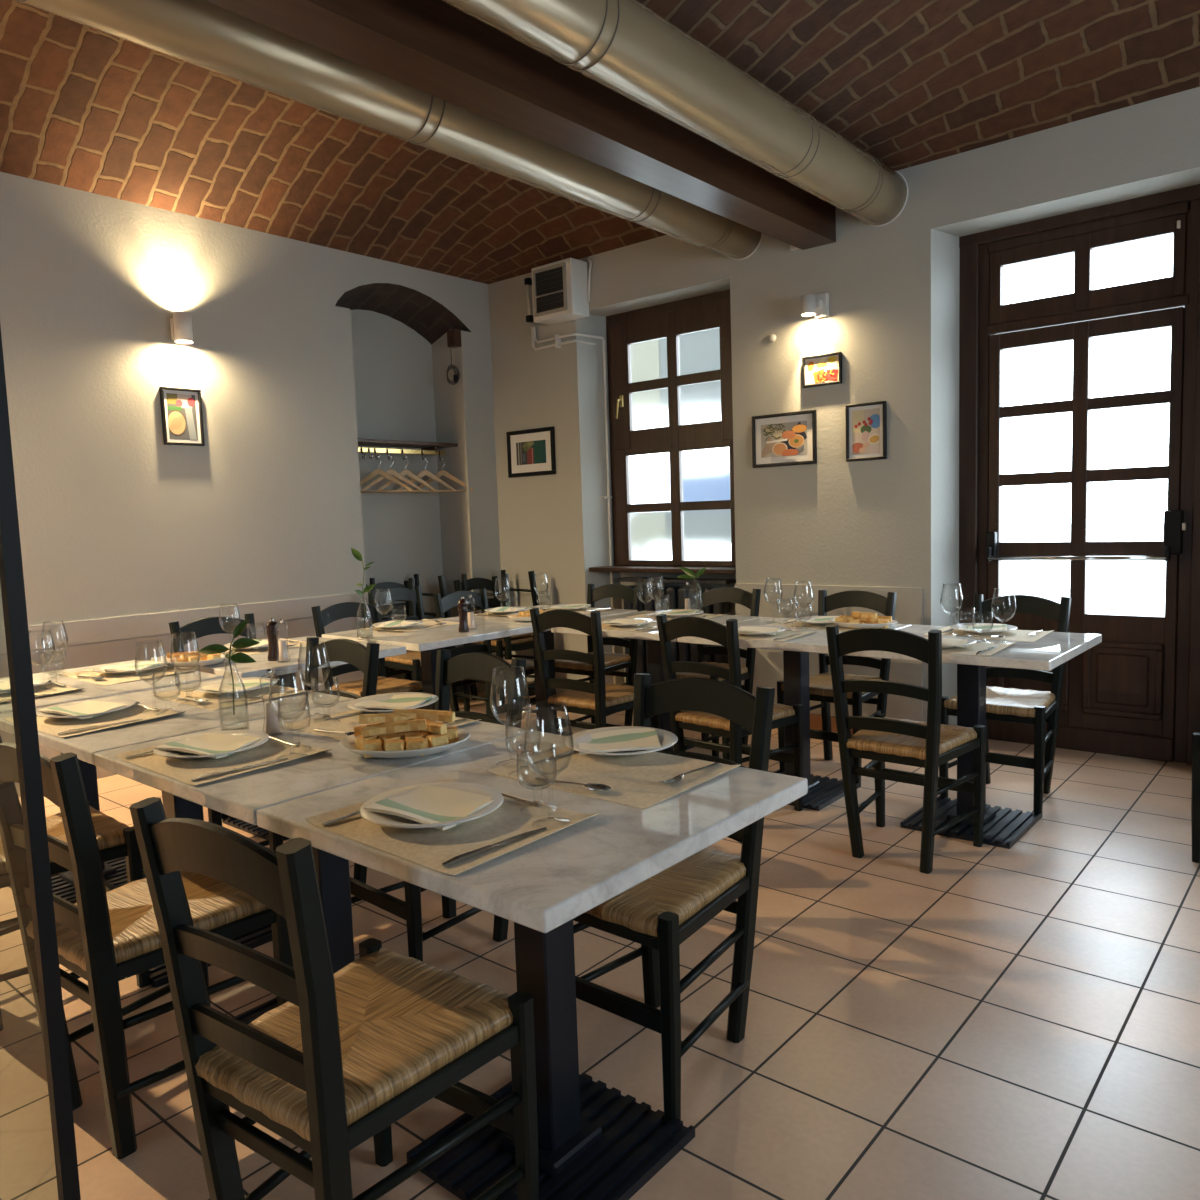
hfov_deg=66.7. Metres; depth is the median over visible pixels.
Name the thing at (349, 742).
serving plate
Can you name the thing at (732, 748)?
dining chair
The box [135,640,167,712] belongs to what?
wine glass
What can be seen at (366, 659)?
dining chair
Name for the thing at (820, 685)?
dining chair
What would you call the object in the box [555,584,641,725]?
dining chair
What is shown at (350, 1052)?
dining chair
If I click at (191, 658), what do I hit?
bread cube
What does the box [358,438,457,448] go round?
shelf
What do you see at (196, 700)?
bowl
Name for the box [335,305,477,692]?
wall niche
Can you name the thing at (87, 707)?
napkin
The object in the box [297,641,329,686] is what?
bowl
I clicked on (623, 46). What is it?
air duct
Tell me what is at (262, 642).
napkin
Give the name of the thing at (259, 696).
fork
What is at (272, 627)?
pepper mill
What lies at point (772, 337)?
button
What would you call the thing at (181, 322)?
wall sconce
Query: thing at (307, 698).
bowl
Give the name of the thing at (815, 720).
baseboard
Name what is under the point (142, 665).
napkin
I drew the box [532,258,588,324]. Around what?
heater
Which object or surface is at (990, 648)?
knife
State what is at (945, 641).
napkin
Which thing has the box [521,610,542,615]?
strip
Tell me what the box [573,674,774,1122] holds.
dining chair
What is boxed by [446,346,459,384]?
cable coil
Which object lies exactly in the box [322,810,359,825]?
fork
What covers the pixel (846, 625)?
serving plate
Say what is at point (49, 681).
spoon
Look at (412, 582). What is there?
dining chair
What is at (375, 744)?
bread cube
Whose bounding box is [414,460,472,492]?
hanger
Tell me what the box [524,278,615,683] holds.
pipe
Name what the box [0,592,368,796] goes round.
wainscoting
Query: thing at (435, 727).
strip
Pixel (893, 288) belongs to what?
wall
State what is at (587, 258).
cable conduit
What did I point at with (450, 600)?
dining chair
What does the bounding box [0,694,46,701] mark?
knife
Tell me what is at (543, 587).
trim
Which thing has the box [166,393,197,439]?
print
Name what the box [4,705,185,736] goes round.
placemat
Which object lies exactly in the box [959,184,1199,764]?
door
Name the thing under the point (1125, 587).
ground
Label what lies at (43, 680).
dinner plate
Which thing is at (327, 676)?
bowl
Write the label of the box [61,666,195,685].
placemat
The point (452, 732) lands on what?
bread cube
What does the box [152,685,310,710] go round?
placemat
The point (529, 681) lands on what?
baseboard
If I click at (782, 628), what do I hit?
dinner plate
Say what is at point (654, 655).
dining table
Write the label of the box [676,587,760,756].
dining chair
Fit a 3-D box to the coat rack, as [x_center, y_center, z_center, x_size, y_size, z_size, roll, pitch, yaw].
[-1.449,-1.056,6.500,0.248,0.135,0.935,3,7,40]
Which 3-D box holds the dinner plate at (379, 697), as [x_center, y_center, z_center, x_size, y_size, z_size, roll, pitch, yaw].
[-0.606,0.305,2.675,0.263,0.020,0.263,3,7,40]
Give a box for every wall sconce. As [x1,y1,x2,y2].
[170,311,192,343]
[801,293,828,317]
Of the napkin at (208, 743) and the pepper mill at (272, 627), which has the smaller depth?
the napkin at (208, 743)
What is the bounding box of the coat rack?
[358,438,457,461]
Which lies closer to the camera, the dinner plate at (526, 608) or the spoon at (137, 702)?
the spoon at (137, 702)
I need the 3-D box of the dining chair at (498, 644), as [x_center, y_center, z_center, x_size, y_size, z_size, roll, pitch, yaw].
[-0.731,0.281,6.595,0.476,0.878,0.429,3,7,40]
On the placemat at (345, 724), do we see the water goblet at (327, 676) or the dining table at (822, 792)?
the water goblet at (327, 676)
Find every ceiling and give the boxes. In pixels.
[0,0,666,283]
[637,0,1199,170]
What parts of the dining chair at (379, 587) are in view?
rail, rail, leg, post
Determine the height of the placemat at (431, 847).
0.011 m
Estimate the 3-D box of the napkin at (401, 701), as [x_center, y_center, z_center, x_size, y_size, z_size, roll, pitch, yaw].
[-0.605,0.302,2.684,0.185,0.024,0.165,0,6,23]
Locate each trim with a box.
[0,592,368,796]
[336,283,470,344]
[519,578,551,606]
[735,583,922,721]
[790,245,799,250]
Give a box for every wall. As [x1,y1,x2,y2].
[0,172,504,692]
[488,87,1199,724]
[620,572,735,682]
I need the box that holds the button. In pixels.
[769,334,775,341]
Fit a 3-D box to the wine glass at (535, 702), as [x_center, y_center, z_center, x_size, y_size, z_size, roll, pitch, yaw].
[-0.089,0.291,1.609,0.089,0.216,0.089,-4,6,-23]
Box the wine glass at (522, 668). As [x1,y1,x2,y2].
[490,668,529,764]
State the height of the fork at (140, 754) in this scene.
0.010 m
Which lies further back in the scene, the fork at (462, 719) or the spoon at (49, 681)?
the spoon at (49, 681)
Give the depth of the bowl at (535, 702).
1.60 m
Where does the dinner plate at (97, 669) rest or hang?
on the placemat at (109, 679)
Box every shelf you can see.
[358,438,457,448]
[617,577,735,584]
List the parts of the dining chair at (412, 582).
leg, post, leg, post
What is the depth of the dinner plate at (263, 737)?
2.23 m
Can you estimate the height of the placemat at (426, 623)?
0.011 m
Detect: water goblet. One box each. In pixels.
[153,672,180,714]
[175,664,201,704]
[278,698,310,749]
[311,676,339,722]
[505,714,540,773]
[516,743,556,810]
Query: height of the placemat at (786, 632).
0.011 m
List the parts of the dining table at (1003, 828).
plate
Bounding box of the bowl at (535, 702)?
[524,702,573,777]
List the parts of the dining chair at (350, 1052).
post, rail, rail, rail, seat rail, post, seat, leg, seat rail, leg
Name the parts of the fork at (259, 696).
handle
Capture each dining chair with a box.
[0,735,293,1158]
[0,801,149,1030]
[129,797,538,1199]
[169,613,255,818]
[208,637,379,883]
[311,600,422,695]
[350,650,525,961]
[366,580,411,680]
[368,585,469,710]
[370,574,463,697]
[433,589,535,716]
[453,576,534,705]
[462,570,538,696]
[529,608,661,750]
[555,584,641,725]
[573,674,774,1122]
[656,614,802,810]
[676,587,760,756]
[777,590,896,787]
[826,624,985,873]
[939,594,1070,817]
[1191,733,1199,863]
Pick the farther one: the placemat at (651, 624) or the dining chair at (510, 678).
the placemat at (651, 624)
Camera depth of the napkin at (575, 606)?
5.37 m
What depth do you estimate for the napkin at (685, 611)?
4.86 m
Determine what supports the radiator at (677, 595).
on the floor
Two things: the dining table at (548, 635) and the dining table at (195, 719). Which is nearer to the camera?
the dining table at (195, 719)
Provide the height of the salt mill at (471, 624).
0.175 m
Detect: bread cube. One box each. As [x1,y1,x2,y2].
[172,654,181,659]
[188,656,200,661]
[207,654,220,659]
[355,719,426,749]
[362,739,382,757]
[380,734,400,750]
[385,739,404,757]
[405,733,423,749]
[407,738,427,755]
[427,734,447,747]
[444,726,457,743]
[835,617,843,621]
[849,619,859,627]
[878,619,888,626]
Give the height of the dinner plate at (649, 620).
0.020 m
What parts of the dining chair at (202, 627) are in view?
post, rail, post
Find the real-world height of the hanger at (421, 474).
0.238 m
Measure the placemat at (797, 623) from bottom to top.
0.007 m
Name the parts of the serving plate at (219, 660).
focaccia strip, focaccia strip, focaccia strip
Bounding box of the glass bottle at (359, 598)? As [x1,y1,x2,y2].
[357,598,372,639]
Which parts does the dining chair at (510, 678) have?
leg, post, rail, rail, post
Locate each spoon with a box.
[47,680,66,687]
[77,676,103,679]
[134,701,159,710]
[174,697,207,702]
[267,733,298,745]
[315,728,353,735]
[417,623,445,628]
[501,793,541,806]
[535,777,610,791]
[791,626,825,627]
[956,635,1004,637]
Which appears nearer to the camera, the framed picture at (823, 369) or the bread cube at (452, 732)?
the bread cube at (452, 732)
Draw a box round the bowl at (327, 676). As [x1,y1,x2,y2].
[311,676,339,707]
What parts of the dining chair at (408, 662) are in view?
post, rail, seat rail, rail, seat, leg, post, leg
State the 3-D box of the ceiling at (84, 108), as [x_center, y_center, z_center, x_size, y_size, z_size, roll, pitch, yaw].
[-2.508,-2.190,2.830,2.628,0.500,8.252,3,7,40]
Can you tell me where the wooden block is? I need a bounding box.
[447,329,462,347]
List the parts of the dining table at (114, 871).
plate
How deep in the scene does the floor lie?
2.32 m
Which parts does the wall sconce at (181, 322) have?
wall plate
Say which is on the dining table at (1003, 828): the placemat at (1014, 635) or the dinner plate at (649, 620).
the placemat at (1014, 635)
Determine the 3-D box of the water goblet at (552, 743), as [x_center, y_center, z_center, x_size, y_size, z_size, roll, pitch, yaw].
[-0.117,0.332,1.694,0.075,0.122,0.075,1,6,31]
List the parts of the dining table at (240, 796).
plate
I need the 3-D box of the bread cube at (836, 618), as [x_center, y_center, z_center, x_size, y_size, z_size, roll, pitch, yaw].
[1.101,0.097,4.193,0.046,0.036,0.036,0,6,17]
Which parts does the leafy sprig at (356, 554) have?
stem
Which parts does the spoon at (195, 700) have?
handle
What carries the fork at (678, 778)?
on the placemat at (633, 780)
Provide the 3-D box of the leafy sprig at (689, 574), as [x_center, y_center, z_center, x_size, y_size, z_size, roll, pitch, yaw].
[0.492,-0.074,4.890,0.162,0.208,0.042,-1,5,6]
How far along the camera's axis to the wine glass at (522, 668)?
2.01 m
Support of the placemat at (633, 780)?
on the dining table at (596, 1142)
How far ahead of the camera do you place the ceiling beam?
3.31 m
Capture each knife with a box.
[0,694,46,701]
[58,719,142,734]
[191,758,287,780]
[325,711,366,719]
[442,827,546,866]
[532,749,575,763]
[636,626,657,630]
[774,634,799,639]
[976,646,997,654]
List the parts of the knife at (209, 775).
handle, blade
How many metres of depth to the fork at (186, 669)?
3.45 m
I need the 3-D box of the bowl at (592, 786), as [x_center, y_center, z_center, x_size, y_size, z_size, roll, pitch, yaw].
[-0.004,0.372,1.801,0.058,0.008,0.040,2,7,37]
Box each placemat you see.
[0,682,84,702]
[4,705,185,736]
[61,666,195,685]
[114,736,333,785]
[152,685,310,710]
[226,638,305,654]
[283,710,480,739]
[304,779,598,875]
[361,619,458,631]
[474,607,554,615]
[487,746,740,808]
[527,607,614,613]
[601,622,657,631]
[627,613,725,620]
[738,630,818,640]
[768,619,855,630]
[923,626,1053,641]
[942,642,1015,655]
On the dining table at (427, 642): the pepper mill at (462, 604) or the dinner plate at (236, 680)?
the pepper mill at (462, 604)
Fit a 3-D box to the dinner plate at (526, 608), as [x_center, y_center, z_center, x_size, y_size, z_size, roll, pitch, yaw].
[-0.539,0.062,5.296,0.263,0.020,0.263,3,7,40]
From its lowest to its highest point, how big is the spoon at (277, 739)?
0.010 m
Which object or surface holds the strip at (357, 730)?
on the strip
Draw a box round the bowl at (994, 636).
[989,635,1004,637]
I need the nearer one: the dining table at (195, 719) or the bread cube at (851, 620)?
the dining table at (195, 719)
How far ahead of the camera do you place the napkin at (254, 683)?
3.06 m
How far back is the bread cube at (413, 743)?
2.10 m
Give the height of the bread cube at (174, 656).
0.038 m
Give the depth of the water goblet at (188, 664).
2.84 m
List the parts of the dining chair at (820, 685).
leg, post, seat rail, seat, rail, rail, leg, seat rail, post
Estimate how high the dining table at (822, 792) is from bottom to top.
0.751 m
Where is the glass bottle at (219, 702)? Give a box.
[218,659,249,730]
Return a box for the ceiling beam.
[205,0,835,249]
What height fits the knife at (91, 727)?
0.006 m
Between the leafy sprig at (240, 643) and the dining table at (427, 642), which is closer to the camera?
the leafy sprig at (240, 643)
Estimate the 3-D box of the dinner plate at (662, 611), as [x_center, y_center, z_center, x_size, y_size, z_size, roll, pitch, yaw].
[0.418,0.072,4.832,0.263,0.020,0.263,3,7,40]
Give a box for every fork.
[125,750,152,758]
[134,669,188,676]
[242,689,302,698]
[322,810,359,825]
[442,718,467,723]
[658,762,720,783]
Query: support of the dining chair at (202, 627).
on the floor
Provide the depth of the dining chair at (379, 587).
6.55 m
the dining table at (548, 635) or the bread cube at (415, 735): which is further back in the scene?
the dining table at (548, 635)
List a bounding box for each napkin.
[0,681,44,693]
[38,701,127,718]
[101,661,164,670]
[155,733,259,758]
[202,679,274,692]
[228,639,278,649]
[354,694,435,708]
[364,785,493,829]
[375,620,419,627]
[488,607,525,612]
[549,604,589,608]
[579,728,661,754]
[602,619,647,625]
[656,609,698,614]
[738,626,780,634]
[800,616,838,622]
[924,637,966,647]
[959,623,1006,631]
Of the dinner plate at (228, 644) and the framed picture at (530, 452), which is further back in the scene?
the framed picture at (530, 452)
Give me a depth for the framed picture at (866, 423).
5.02 m
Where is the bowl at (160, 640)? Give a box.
[135,640,167,684]
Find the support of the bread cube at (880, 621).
on the serving plate at (846, 625)
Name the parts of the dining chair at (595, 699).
post, rail, rail, rail, seat rail, seat, leg, post, seat rail, leg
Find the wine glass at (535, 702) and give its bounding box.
[524,702,573,826]
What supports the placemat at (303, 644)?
on the dining table at (284, 670)
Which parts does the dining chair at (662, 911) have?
seat rail, post, seat, leg, rail, rail, seat rail, rail, post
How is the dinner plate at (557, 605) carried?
on the placemat at (583, 610)
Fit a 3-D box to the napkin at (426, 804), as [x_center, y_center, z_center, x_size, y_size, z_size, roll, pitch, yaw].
[-0.310,0.383,1.694,0.185,0.024,0.165,1,6,30]
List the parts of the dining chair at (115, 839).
post, seat rail, seat, leg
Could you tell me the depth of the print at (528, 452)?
6.69 m
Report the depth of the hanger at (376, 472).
6.31 m
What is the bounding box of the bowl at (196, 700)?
[193,699,207,702]
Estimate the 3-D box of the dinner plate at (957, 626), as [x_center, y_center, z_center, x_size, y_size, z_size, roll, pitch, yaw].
[1.613,0.123,3.839,0.263,0.020,0.263,3,7,40]
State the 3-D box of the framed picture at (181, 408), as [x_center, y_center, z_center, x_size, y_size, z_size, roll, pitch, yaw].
[-2.337,-1.025,5.107,0.024,0.315,0.225,3,7,40]
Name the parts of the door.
panel, panel, hinge plate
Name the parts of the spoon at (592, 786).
handle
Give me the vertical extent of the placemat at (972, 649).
0.011 m
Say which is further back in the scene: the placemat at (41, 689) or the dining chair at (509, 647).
the dining chair at (509, 647)
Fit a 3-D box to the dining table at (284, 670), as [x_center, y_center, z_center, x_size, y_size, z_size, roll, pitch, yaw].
[-1.389,0.601,4.027,0.775,0.751,0.775,3,7,40]
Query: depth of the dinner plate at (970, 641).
3.47 m
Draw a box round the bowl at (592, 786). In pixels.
[584,783,610,791]
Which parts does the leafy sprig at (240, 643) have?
stem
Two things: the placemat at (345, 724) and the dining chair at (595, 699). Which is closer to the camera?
the placemat at (345, 724)
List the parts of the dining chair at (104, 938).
rail, rail, post, rail, seat rail, post, seat, seat rail, leg, leg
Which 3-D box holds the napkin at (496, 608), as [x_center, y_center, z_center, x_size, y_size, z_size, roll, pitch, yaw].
[-0.540,0.059,5.306,0.165,0.024,0.185,0,6,17]
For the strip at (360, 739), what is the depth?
2.16 m
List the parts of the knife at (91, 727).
handle, blade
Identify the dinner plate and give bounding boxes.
[0,678,48,691]
[36,698,135,718]
[93,660,166,673]
[153,730,269,757]
[193,677,276,693]
[224,639,284,649]
[347,692,438,712]
[360,782,503,827]
[373,620,423,628]
[484,607,529,613]
[547,604,590,609]
[565,726,677,755]
[601,618,653,626]
[654,609,703,616]
[738,625,785,634]
[796,616,846,624]
[921,636,976,647]
[950,623,1017,633]
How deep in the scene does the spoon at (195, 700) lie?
2.88 m
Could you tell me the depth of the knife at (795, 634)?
3.87 m
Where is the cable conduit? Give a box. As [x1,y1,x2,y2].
[586,257,591,301]
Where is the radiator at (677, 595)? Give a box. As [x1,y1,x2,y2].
[617,577,735,681]
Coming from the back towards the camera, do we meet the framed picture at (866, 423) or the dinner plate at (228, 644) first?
the framed picture at (866, 423)
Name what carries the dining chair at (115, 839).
on the floor
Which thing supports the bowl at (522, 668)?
on the wine glass at (522, 668)
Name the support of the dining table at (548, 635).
on the floor
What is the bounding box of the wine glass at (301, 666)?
[269,666,308,758]
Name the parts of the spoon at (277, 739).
handle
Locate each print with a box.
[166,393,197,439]
[516,440,545,464]
[761,421,806,457]
[852,408,879,454]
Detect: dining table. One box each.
[0,660,224,902]
[0,677,354,987]
[94,700,531,1024]
[151,636,406,839]
[256,731,807,1199]
[322,618,532,709]
[448,605,637,736]
[551,611,761,750]
[677,617,910,810]
[846,625,1101,848]
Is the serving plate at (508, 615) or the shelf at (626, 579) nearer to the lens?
the serving plate at (508, 615)
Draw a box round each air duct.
[15,0,762,259]
[441,0,907,226]
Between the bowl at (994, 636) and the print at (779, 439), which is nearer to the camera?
the bowl at (994, 636)
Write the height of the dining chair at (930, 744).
0.878 m
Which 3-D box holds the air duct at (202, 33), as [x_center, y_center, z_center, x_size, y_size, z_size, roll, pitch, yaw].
[-1.820,-1.792,2.294,0.286,0.286,8.250,3,7,40]
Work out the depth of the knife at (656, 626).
4.32 m
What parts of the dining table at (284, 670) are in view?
plate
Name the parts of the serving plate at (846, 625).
focaccia strip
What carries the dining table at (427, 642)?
on the floor
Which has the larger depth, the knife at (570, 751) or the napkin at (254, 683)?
the napkin at (254, 683)
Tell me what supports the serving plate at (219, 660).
on the dining table at (284, 670)
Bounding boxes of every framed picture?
[159,386,204,445]
[506,426,555,477]
[752,410,816,467]
[802,352,841,387]
[845,401,886,461]
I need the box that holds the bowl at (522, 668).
[490,668,529,725]
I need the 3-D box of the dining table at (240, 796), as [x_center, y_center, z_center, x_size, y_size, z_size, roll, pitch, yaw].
[-0.705,0.732,2.349,0.775,0.751,0.775,3,7,40]
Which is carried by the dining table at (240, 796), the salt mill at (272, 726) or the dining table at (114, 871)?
the salt mill at (272, 726)
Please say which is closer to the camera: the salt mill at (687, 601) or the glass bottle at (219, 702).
the glass bottle at (219, 702)
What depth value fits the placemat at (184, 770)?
2.15 m
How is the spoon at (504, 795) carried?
on the placemat at (431, 847)
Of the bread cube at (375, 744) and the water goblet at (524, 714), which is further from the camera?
the bread cube at (375, 744)
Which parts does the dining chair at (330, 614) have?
post, rail, rail, seat, post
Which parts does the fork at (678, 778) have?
handle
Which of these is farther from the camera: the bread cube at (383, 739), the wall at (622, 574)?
the wall at (622, 574)
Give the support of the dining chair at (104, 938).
on the floor
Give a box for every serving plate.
[158,651,226,666]
[339,726,470,757]
[507,613,530,620]
[828,618,896,628]
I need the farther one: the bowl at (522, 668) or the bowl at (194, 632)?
the bowl at (194, 632)
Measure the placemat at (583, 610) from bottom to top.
0.007 m
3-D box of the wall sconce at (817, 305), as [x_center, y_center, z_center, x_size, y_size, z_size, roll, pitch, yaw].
[1.199,-1.649,5.102,0.159,0.127,0.080,-4,6,-21]
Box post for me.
[0,325,80,1199]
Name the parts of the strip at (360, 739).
focaccia strip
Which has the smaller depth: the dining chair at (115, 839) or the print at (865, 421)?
the dining chair at (115, 839)
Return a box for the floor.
[0,688,1199,1199]
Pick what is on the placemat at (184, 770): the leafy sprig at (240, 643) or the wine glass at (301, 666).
the wine glass at (301, 666)
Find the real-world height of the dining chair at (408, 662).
0.878 m
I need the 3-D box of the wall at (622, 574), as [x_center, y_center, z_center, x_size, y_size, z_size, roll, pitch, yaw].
[0.601,0.229,6.364,1.350,0.930,0.080,3,7,40]
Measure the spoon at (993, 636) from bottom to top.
0.010 m
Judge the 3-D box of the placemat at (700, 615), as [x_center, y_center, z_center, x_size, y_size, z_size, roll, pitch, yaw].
[0.408,0.084,4.834,0.430,0.007,0.335,2,7,40]
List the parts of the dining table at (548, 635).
plate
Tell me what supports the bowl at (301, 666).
on the wine glass at (301, 666)
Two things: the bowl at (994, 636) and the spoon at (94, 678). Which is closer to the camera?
the spoon at (94, 678)
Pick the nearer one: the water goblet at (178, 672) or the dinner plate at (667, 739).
the dinner plate at (667, 739)
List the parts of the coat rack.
hook rail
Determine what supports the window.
in the wall at (893, 288)
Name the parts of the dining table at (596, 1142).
plate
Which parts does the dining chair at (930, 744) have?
post, leg, rail, rail, rail, seat rail, seat, post, seat rail, leg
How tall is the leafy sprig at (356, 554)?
0.386 m
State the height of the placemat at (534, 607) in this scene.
0.011 m
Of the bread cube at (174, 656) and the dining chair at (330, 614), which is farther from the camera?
the dining chair at (330, 614)
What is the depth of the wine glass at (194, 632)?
2.92 m
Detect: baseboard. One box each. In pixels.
[524,678,568,693]
[810,714,852,733]
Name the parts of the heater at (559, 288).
panel, grille frame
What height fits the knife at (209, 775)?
0.006 m
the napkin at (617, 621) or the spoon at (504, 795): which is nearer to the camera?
the spoon at (504, 795)
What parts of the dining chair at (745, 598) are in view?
post, seat, leg, rail, rail, seat rail, post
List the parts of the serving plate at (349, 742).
focaccia strip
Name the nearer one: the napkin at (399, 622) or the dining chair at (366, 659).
the dining chair at (366, 659)
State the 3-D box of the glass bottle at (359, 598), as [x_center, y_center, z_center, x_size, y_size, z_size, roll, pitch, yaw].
[-1.112,0.087,4.303,0.073,0.197,0.073,3,7,40]
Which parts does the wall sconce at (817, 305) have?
wall plate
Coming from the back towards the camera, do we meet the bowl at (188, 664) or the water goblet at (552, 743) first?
the bowl at (188, 664)
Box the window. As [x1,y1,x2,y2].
[589,289,735,573]
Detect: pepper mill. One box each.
[266,618,278,660]
[457,597,468,632]
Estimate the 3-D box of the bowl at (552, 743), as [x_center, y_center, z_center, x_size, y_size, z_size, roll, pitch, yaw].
[-0.117,0.311,1.692,0.075,0.080,0.075,1,6,31]
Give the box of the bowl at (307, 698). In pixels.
[278,698,310,733]
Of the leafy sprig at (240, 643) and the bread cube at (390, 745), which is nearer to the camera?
the bread cube at (390, 745)
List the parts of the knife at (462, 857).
handle, blade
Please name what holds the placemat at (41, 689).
on the dining table at (114, 871)
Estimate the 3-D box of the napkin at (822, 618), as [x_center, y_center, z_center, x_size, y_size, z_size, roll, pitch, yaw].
[1.056,0.096,4.314,0.185,0.024,0.165,0,6,23]
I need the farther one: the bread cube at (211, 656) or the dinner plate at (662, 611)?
the dinner plate at (662, 611)
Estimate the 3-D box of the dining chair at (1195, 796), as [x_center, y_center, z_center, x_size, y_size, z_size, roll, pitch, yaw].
[2.397,0.486,3.201,0.476,0.878,0.429,-7,7,-41]
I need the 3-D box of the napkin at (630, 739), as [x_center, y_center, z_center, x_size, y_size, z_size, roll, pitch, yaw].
[0.043,0.332,2.124,0.185,0.024,0.165,-2,5,-3]
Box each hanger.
[360,458,411,492]
[361,459,422,492]
[377,459,436,492]
[397,460,454,492]
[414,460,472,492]
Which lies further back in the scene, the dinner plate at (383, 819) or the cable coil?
the cable coil
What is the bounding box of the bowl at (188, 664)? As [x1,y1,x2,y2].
[175,664,201,691]
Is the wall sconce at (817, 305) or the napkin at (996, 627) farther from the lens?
the wall sconce at (817, 305)
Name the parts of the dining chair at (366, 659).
leg, leg, post, rail, rail, post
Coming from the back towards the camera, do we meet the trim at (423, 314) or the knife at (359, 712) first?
the trim at (423, 314)
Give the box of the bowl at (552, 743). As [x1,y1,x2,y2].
[516,743,556,789]
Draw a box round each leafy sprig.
[198,620,259,714]
[351,548,375,628]
[677,567,705,604]
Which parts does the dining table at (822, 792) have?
plate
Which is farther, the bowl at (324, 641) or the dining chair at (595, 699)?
the dining chair at (595, 699)
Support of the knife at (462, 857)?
on the placemat at (431, 847)
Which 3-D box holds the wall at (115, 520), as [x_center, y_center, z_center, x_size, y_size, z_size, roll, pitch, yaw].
[-3.655,-0.898,3.964,0.500,3.900,8.252,3,7,40]
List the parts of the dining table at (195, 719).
plate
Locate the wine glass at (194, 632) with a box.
[170,632,199,700]
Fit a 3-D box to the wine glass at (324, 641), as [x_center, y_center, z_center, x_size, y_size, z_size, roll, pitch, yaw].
[-0.806,0.227,2.577,0.089,0.216,0.089,-2,5,-3]
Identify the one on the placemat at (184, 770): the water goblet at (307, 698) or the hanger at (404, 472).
the water goblet at (307, 698)
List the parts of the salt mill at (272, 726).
knob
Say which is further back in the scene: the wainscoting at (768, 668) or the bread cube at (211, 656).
the wainscoting at (768, 668)
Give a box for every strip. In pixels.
[354,723,378,736]
[358,709,454,733]
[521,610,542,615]
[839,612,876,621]
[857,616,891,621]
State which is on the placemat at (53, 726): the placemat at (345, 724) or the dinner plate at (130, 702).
the dinner plate at (130, 702)
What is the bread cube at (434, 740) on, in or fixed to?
on the serving plate at (349, 742)
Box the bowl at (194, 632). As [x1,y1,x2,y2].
[170,632,199,673]
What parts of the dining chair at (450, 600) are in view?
post, rail, rail, post, leg, seat, seat rail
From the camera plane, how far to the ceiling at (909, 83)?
3.98 m
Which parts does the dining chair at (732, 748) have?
post, rail, rail, seat rail, leg, post, seat, seat rail, leg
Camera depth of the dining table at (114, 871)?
3.35 m
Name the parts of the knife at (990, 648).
handle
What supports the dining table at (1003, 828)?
on the floor
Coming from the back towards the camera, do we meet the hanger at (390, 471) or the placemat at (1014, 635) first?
the hanger at (390, 471)
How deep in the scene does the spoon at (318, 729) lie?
2.37 m
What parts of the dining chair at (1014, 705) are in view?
leg, post, seat rail, seat, rail, rail, leg, seat rail, post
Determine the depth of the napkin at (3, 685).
3.24 m
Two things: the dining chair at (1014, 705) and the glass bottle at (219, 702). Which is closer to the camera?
the glass bottle at (219, 702)
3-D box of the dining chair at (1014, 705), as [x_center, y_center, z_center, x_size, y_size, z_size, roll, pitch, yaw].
[1.782,0.433,4.007,0.429,0.878,0.476,3,7,40]
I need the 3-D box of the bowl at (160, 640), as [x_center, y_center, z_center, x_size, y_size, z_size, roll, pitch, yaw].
[-1.345,0.188,2.733,0.089,0.132,0.089,-4,6,-23]
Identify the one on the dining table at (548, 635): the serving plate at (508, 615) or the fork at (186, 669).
the serving plate at (508, 615)
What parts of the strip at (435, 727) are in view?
focaccia strip, focaccia strip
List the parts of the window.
handle, pane, pane, pane, pane, sill, sash, sash, pane, pane, pane, pane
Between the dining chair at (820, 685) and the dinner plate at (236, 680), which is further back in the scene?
the dining chair at (820, 685)
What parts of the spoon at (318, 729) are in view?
handle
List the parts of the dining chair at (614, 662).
seat rail, post, seat, rail, rail, seat rail, post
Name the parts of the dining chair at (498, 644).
post, rail, seat rail, rail, post, leg, seat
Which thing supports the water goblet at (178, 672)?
on the placemat at (53, 726)
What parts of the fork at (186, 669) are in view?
handle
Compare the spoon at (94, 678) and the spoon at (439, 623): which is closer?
the spoon at (94, 678)
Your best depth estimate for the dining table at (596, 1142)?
1.78 m
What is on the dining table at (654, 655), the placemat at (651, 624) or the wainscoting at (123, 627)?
the placemat at (651, 624)
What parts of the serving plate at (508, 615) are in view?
focaccia strip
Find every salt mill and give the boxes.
[262,669,283,735]
[277,619,290,662]
[468,595,474,628]
[683,582,690,609]
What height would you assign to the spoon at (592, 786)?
0.010 m
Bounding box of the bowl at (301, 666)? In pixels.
[269,666,308,719]
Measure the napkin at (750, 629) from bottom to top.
0.024 m
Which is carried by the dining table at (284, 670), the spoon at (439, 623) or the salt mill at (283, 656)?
the salt mill at (283, 656)
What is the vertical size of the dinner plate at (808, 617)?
0.020 m
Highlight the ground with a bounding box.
[1001,523,1165,615]
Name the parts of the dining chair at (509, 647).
leg, leg, post, seat, rail, rail, post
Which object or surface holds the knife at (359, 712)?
on the placemat at (345, 724)
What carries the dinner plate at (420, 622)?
on the placemat at (426, 623)
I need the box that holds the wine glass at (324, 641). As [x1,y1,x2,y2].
[297,641,329,718]

